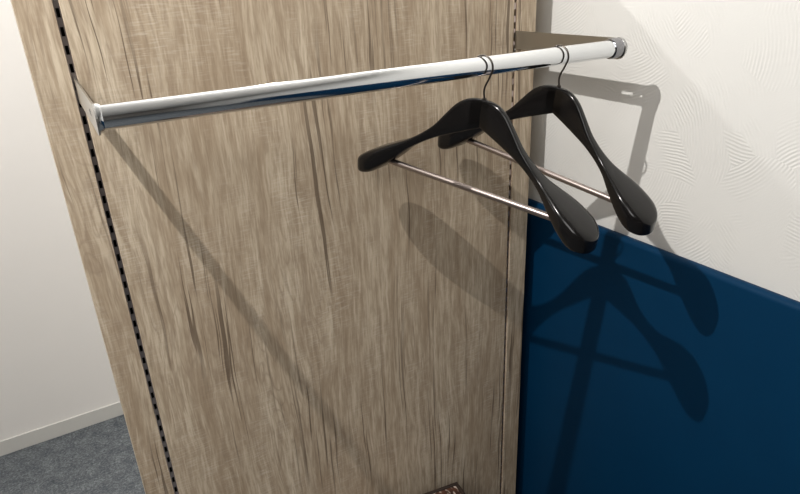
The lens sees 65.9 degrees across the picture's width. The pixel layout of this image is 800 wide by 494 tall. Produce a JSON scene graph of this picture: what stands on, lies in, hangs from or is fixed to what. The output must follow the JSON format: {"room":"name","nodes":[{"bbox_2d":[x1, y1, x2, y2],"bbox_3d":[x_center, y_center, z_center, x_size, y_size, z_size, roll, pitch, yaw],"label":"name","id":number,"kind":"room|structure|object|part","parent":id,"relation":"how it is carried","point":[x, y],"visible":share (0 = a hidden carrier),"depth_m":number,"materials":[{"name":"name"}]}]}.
{"room":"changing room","nodes":[
{"label":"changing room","id":0,"kind":"room"},
{"bbox_2d":[0,0,119,440],"bbox_3d":[-2.196,-0.218,1.416,4.514,2.500,0.100,-16,27,-27],"label":"wall","id":1,"kind":"structure","parent":0,"point":[55,366],"depth_m":2.12,"materials":[{"name":"white paint"}]},
{"bbox_2d":[0,402,122,455],"bbox_3d":[-2.118,0.916,1.862,4.314,0.060,0.006,-16,27,-27],"label":"baseboard","id":2,"kind":"structure","parent":1,"relation":"attached to","point":[60,428],"depth_m":2.31,"materials":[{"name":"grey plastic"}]},
{"bbox_2d":[0,414,144,493],"bbox_3d":[-0.606,1.938,-0.439,4.514,0.100,6.078,-16,27,-27],"label":"floor","id":3,"kind":"structure","parent":0,"point":[99,458],"depth_m":2.17,"materials":[{"name":"grey carpet"}]},
{"bbox_2d":[10,0,536,493],"bbox_3d":[-0.083,0.216,1.345,0.964,1.585,0.090,-16,27,-27],"label":"wall","id":4,"kind":"structure","parent":3,"relation":"on","point":[276,314],"depth_m":1.13,"materials":[{"name":"brown wood"}]},
{"bbox_2d":[73,77,104,135],"bbox_3d":[-0.390,-0.180,0.769,0.007,0.038,0.305,-15,26,-26],"label":"bracket","id":5,"kind":"object","parent":4,"relation":"attached to","point":[93,111],"visible":1,"depth_m":0.68,"materials":[{"name":"silver metal"}]},
{"bbox_2d":[93,102,104,133],"bbox_3d":[-0.322,-0.138,0.661,0.005,0.033,0.033,-15,26,-26],"label":"socket","id":6,"kind":"object","parent":5,"relation":"attached to","point":[97,115],"depth_m":0.65,"materials":[{"name":"silver metal"}]},
{"bbox_2d":[513,31,626,58],"bbox_3d":[0.289,-0.371,1.131,0.029,0.038,0.305,-15,27,-27],"label":"bracket","id":7,"kind":"object","parent":4,"relation":"attached to","point":[525,40],"visible":0.61,"depth_m":1.14,"materials":[{"name":"silver metal"}]},
{"bbox_2d":[99,40,615,130],"bbox_3d":[0.018,-0.234,0.842,0.798,0.029,0.028,-16,27,-27],"label":"rail","id":8,"kind":"object","parent":7,"relation":"attached to","point":[117,115],"visible":0.83,"depth_m":0.77,"materials":[{"name":"silver metal"}]},
{"bbox_2d":[357,54,598,253],"bbox_3d":[0.102,-0.162,0.949,0.440,0.260,0.069,16,30,37],"label":"hanger","id":9,"kind":"object","parent":8,"relation":"hanging from","point":[574,225],"visible":1,"depth_m":0.92,"materials":[{"name":"black paint"}]},
{"bbox_2d":[438,45,657,235],"bbox_3d":[0.229,-0.200,1.027,0.068,0.265,0.439,-22,30,-37],"label":"hanger","id":10,"kind":"object","parent":8,"relation":"hanging from","point":[636,211],"visible":0.91,"depth_m":0.97,"materials":[{"name":"black paint"}]},
{"bbox_2d":[606,38,624,58],"bbox_3d":[0.353,-0.328,1.020,0.019,0.033,0.033,-15,27,-27],"label":"socket","id":11,"kind":"object","parent":7,"relation":"attached to","point":[619,42],"depth_m":1.01,"materials":[{"name":"silver metal"}]},
{"bbox_2d":[424,482,464,493],"bbox_3d":[0.054,0.831,1.403,0.320,0.400,0.280,-12,25,-20],"label":"storage box","id":12,"kind":"object","parent":3,"relation":"on","point":[454,488],"visible":1,"depth_m":1.47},
{"bbox_3d":[0.046,0.654,1.326,0.302,0.010,0.262,-12,25,-20],"label":"lid","id":13,"kind":"part","parent":12,"relation":"part of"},
{"bbox_2d":[528,0,799,301],"bbox_3d":[1.230,0.221,0.049,0.100,2.500,5.878,-16,27,-27],"label":"wall","id":14,"kind":"structure","parent":0,"point":[700,110],"depth_m":1.07,"materials":[{"name":"white paint"}]},
{"bbox_2d":[515,198,799,493],"bbox_3d":[1.005,0.781,0.628,0.024,1.027,2.668,-16,27,-27],"label":"wall panel","id":15,"kind":"object","parent":14,"relation":"attached to","point":[646,368],"visible":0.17,"depth_m":1.26,"materials":[{"name":"blue fabric"}]}
]}

